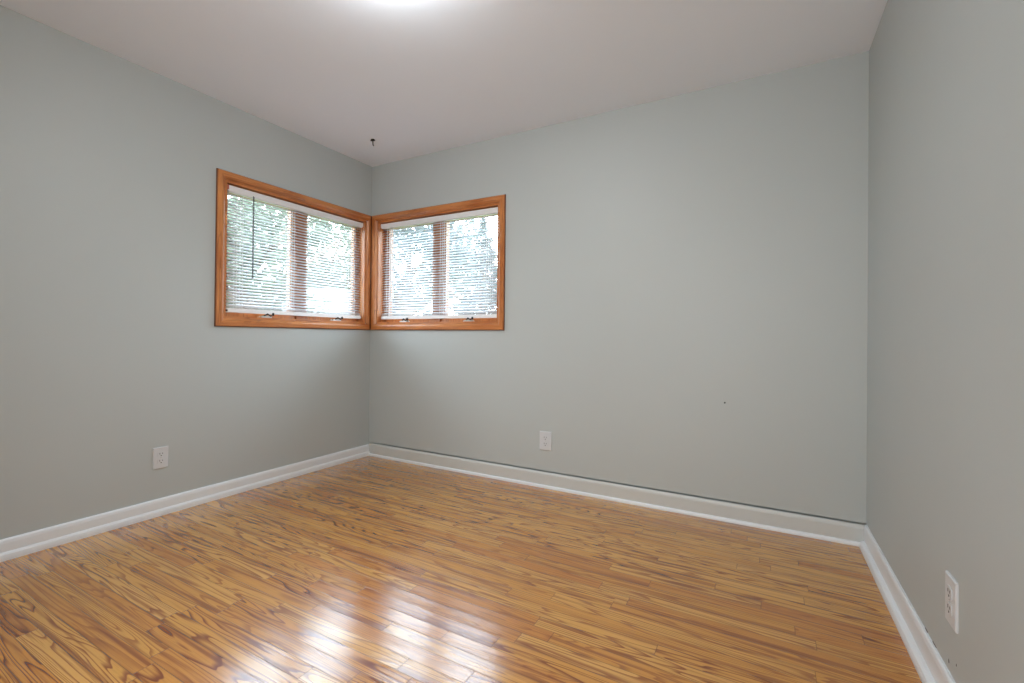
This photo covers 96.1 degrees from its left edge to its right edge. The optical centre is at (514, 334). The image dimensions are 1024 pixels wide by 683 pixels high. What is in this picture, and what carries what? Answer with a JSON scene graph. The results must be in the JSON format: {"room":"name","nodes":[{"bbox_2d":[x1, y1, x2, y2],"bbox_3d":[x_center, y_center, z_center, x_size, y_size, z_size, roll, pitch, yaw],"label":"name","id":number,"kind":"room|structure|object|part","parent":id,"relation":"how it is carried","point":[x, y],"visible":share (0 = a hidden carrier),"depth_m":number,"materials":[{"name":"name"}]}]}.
{"room":"empty bedroom","nodes":[
{"label":"empty bedroom","id":0,"kind":"room"},
{"bbox_2d":[0,5,371,539],"bbox_3d":[-2.107,-0.220,2.446,0.140,2.440,3.400,0,0,29],"label":"wall","id":1,"kind":"structure","parent":0,"point":[112,351],"depth_m":2.44,"materials":[{"name":"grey paint"}]},
{"bbox_2d":[152,446,167,469],"bbox_3d":[-1.967,0.685,2.557,0.009,0.118,0.074,0,0,29],"label":"wall outlet","id":2,"kind":"object","parent":1,"relation":"attached to","point":[160,454],"visible":1,"depth_m":2.55,"materials":[{"name":"beige plastic"}]},
{"bbox_2d":[157,458,164,463],"bbox_3d":[-1.965,0.704,2.556,0.003,0.029,0.033,0,0,29],"label":"receptacle","id":3,"kind":"object","parent":2,"relation":"attached to","point":[159,460],"depth_m":2.56,"materials":[{"name":"beige plastic"}]},
{"bbox_2d":[158,451,164,456],"bbox_3d":[-1.964,0.665,2.556,0.003,0.029,0.033,0,0,29],"label":"receptacle","id":4,"kind":"object","parent":2,"relation":"attached to","point":[160,453],"depth_m":2.56,"materials":[{"name":"beige plastic"}]},
{"bbox_2d":[0,444,368,561],"bbox_3d":[-1.999,0.956,2.487,0.025,0.092,3.200,0,0,29],"label":"baseboard","id":5,"kind":"structure","parent":1,"relation":"attached to","point":[20,545],"depth_m":2.53,"materials":[{"name":"white paint"}]},
{"bbox_2d":[214,168,371,329],"bbox_3d":[-1.590,-0.526,3.390,0.208,0.966,1.253,0,0,29],"label":"window","id":6,"kind":"structure","parent":1,"relation":"in","point":[222,318],"depth_m":3.33,"materials":[{"name":"brown wood"}]},
{"bbox_3d":[-1.805,-0.532,2.824,0.020,0.959,0.047,0,0,29],"label":"casing","id":7,"kind":"part","parent":6,"relation":"part of","materials":[{"name":"brown wood"}]},
{"bbox_3d":[-1.747,-0.529,3.141,0.038,0.833,0.532,0,0,29],"label":"sash","id":8,"kind":"part","parent":6,"relation":"part of","materials":[{"name":"brown wood"}]},
{"bbox_3d":[-1.519,-0.070,3.347,0.020,0.047,1.250,0,0,29],"label":"casing","id":9,"kind":"part","parent":6,"relation":"part of","materials":[{"name":"brown wood"}]},
{"bbox_2d":[226,184,362,318],"bbox_3d":[-1.552,-0.535,3.372,0.045,0.802,1.105,0,0,29],"label":"blind","id":10,"kind":"object","parent":6,"relation":"attached to","point":[237,191],"visible":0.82,"depth_m":3.27,"materials":[{"name":"white plastic"}]},
{"bbox_3d":[-1.782,-0.529,2.967,0.031,0.740,0.041,0,0,29],"label":"ladder cord","id":11,"kind":"part","parent":10,"relation":"part of","materials":[{"name":"white fabric"}]},
{"bbox_3d":[-1.603,-0.525,3.291,0.031,0.740,0.041,0,0,29],"label":"ladder cord","id":12,"kind":"part","parent":10,"relation":"part of","materials":[{"name":"white fabric"}]},
{"bbox_3d":[-1.561,-0.148,3.373,0.025,0.028,1.089,0,0,29],"label":"rail","id":13,"kind":"part","parent":10,"relation":"part of","materials":[{"name":"white plastic"}]},
{"bbox_3d":[-1.337,-0.520,3.772,0.031,0.740,0.041,0,0,29],"label":"ladder cord","id":14,"kind":"part","parent":10,"relation":"part of","materials":[{"name":"white fabric"}]},
{"bbox_3d":[-1.608,-0.102,3.391,0.180,0.016,1.113,0,0,29],"label":"sill","id":15,"kind":"part","parent":6,"relation":"part of","materials":[{"name":"brown wood"}]},
{"bbox_3d":[-1.509,-0.981,3.353,0.020,0.047,1.250,0,0,29],"label":"casing","id":16,"kind":"part","parent":6,"relation":"part of","materials":[{"name":"brown wood"}]},
{"bbox_3d":[-1.466,-0.523,3.649,0.038,0.833,0.532,0,0,29],"label":"sash","id":17,"kind":"part","parent":6,"relation":"part of","materials":[{"name":"brown wood"}]},
{"bbox_3d":[-1.226,-0.519,3.872,0.020,0.959,0.058,0,0,29],"label":"casing","id":18,"kind":"part","parent":6,"relation":"part of","materials":[{"name":"brown wood"}]},
{"bbox_2d":[0,0,887,166],"bbox_3d":[-0.695,-1.487,0.333,5.240,0.100,6.640,0,0,29],"label":"ceiling","id":19,"kind":"structure","parent":0,"point":[415,78],"depth_m":2.31,"materials":[{"name":"white paint"}]},
{"bbox_2d":[0,456,921,682],"bbox_3d":[-0.702,1.032,0.250,4.740,0.060,6.140,0,0,29],"label":"floor","id":20,"kind":"structure","parent":0,"point":[368,569],"depth_m":1.78,"materials":[{"name":"brown wood"}]},
{"bbox_2d":[369,51,868,524],"bbox_3d":[0.331,-0.190,3.121,3.754,2.440,0.140,0,0,29],"label":"wall","id":21,"kind":"structure","parent":0,"point":[669,261],"depth_m":2.71,"materials":[{"name":"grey paint"}]},
{"bbox_2d":[371,194,505,329],"bbox_3d":[-0.598,-0.514,3.649,1.300,0.966,0.200,0,0,29],"label":"window","id":22,"kind":"structure","parent":21,"relation":"in","point":[499,201],"depth_m":3.62,"materials":[{"name":"brown wood"}]},
{"bbox_3d":[-1.184,-0.519,3.870,0.054,0.959,0.020,0,0,29],"label":"casing","id":23,"kind":"part","parent":22,"relation":"part of","materials":[{"name":"brown wood"}]},
{"bbox_3d":[-0.853,-0.516,3.805,0.556,0.833,0.038,0,0,29],"label":"sash","id":24,"kind":"part","parent":22,"relation":"part of","materials":[{"name":"brown wood"}]},
{"bbox_3d":[-0.646,-0.059,3.568,1.294,0.047,0.020,0,0,29],"label":"casing","id":25,"kind":"part","parent":22,"relation":"part of","materials":[{"name":"brown wood"}]},
{"bbox_3d":[-0.594,-0.089,3.654,1.161,0.016,0.180,0,0,29],"label":"sill","id":26,"kind":"part","parent":22,"relation":"part of","materials":[{"name":"brown wood"}]},
{"bbox_3d":[-0.636,-0.971,3.573,1.294,0.047,0.020,0,0,29],"label":"casing","id":27,"kind":"part","parent":22,"relation":"part of","materials":[{"name":"brown wood"}]},
{"bbox_2d":[381,207,497,318],"bbox_3d":[-0.616,-0.524,3.607,1.167,0.802,0.046,0,0,29],"label":"blind","id":28,"kind":"object","parent":22,"relation":"attached to","point":[489,211],"visible":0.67,"depth_m":3.58,"materials":[{"name":"white plastic"}]},
{"bbox_3d":[-1.047,-0.516,3.852,0.041,0.740,0.031,0,0,29],"label":"ladder cord","id":29,"kind":"part","parent":28,"relation":"part of","materials":[{"name":"white fabric"}]},
{"bbox_3d":[-1.003,-0.592,3.803,0.013,0.592,0.013,1,0,6],"label":"lift cord","id":30,"kind":"part","parent":28,"relation":"part of","materials":[{"name":"white fabric"}]},
{"bbox_3d":[-0.617,-0.137,3.610,1.151,0.028,0.025,0,0,29],"label":"rail","id":31,"kind":"part","parent":28,"relation":"part of","materials":[{"name":"white plastic"}]},
{"bbox_3d":[-0.558,-0.513,3.582,0.041,0.740,0.031,0,0,29],"label":"ladder cord","id":32,"kind":"part","parent":28,"relation":"part of","materials":[{"name":"white fabric"}]},
{"bbox_3d":[-0.186,-0.510,3.376,0.041,0.740,0.031,0,0,29],"label":"ladder cord","id":33,"kind":"part","parent":28,"relation":"part of","materials":[{"name":"white fabric"}]},
{"bbox_3d":[-0.324,-0.512,3.513,0.556,0.833,0.038,0,0,29],"label":"sash","id":34,"kind":"part","parent":22,"relation":"part of","materials":[{"name":"brown wood"}]},
{"bbox_3d":[-0.096,-0.511,3.269,0.047,0.959,0.020,0,0,29],"label":"casing","id":35,"kind":"part","parent":22,"relation":"part of","materials":[{"name":"brown wood"}]},
{"bbox_2d":[540,431,551,450],"bbox_3d":[0.206,0.717,3.094,0.089,0.125,0.009,0,0,29],"label":"wall outlet","id":36,"kind":"object","parent":21,"relation":"attached to","point":[545,437],"visible":1,"depth_m":3.09,"materials":[{"name":"beige plastic"}]},
{"bbox_2d":[369,443,864,546],"bbox_3d":[0.240,0.977,3.064,3.362,0.103,0.024,0,0,29],"label":"baseboard","id":37,"kind":"structure","parent":21,"relation":"attached to","point":[848,533],"depth_m":2.75,"materials":[{"name":"white paint"}]},
{"bbox_2d":[866,0,1023,682],"bbox_3d":[0.990,-0.197,0.735,0.141,2.440,3.402,0,0,28],"label":"wall","id":38,"kind":"structure","parent":0,"point":[945,331],"depth_m":1.25,"materials":[{"name":"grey paint"}]},
{"bbox_2d":[859,525,955,682],"bbox_3d":[0.947,0.968,0.850,0.032,0.111,3.184,0,0,28],"label":"baseboard","id":39,"kind":"structure","parent":38,"relation":"attached to","point":[929,665],"depth_m":1.57,"materials":[{"name":"white paint"}]},
{"bbox_2d":[945,570,958,633],"bbox_3d":[1.169,0.715,1.233,0.009,0.130,0.080,0,0,28],"label":"wall outlet","id":40,"kind":"object","parent":38,"relation":"attached to","point":[951,585],"visible":1,"depth_m":1.22,"materials":[{"name":"beige plastic"}]},
{"bbox_2d":[946,585,951,600],"bbox_3d":[1.166,0.693,1.235,0.003,0.032,0.036,0,0,28],"label":"receptacle","id":41,"kind":"object","parent":40,"relation":"attached to","point":[948,587],"depth_m":1.24,"materials":[{"name":"beige plastic"}]},
{"bbox_2d":[946,601,951,616],"bbox_3d":[1.166,0.736,1.234,0.003,0.032,0.036,0,0,28],"label":"receptacle","id":42,"kind":"object","parent":40,"relation":"attached to","point":[948,603],"depth_m":1.24,"materials":[{"name":"beige plastic"}]},
{"label":"outside","id":43,"kind":"structure","parent":0,"visible":0},
{"bbox_3d":[-1.245,1.838,3.888,120.000,0.239,120.000,0,0,29],"label":"lawn","id":44,"kind":"structure","parent":43,"visible":0},
{"bbox_2d":[226,195,336,313],"bbox_3d":[-4.605,-0.434,7.465,3.032,4.687,3.390,0,0,29],"label":"broadleaf tree","id":45,"kind":"object","parent":44,"relation":"on","point":[228,195],"visible":0.11,"depth_m":7.02,"materials":[{"name":"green plant"}]},
{"bbox_2d":[251,211,350,296],"bbox_3d":[-7.489,-1.669,18.164,5.248,7.224,4.382,1,0,-28],"label":"broadleaf tree","id":46,"kind":"object","parent":44,"relation":"on","point":[279,211],"visible":0.15,"depth_m":17.07,"materials":[{"name":"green plant"}]},
{"bbox_2d":[266,288,400,314],"bbox_3d":[-5.036,0.228,12.993,3.500,3.010,2.200,1,0,-35],"label":"garden shed","id":47,"kind":"object","parent":44,"relation":"on","point":[322,288],"visible":0.03,"depth_m":12.43,"materials":[{"name":"white"}]},
{"bbox_2d":[392,219,480,315],"bbox_3d":[-2.477,-0.630,10.868,3.713,5.164,2.676,0,0,29],"label":"broadleaf tree","id":48,"kind":"object","parent":44,"relation":"on","point":[472,219],"visible":0.13,"depth_m":10.59,"materials":[{"name":"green plant"}]},
{"bbox_2d":[449,218,496,314],"bbox_3d":[-1.075,-1.031,14.980,3.984,6.044,4.024,0,0,29],"label":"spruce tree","id":49,"kind":"object","parent":44,"relation":"on","point":[480,218],"visible":0.09,"depth_m":14.71,"materials":[{"name":"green plant"}]}
]}

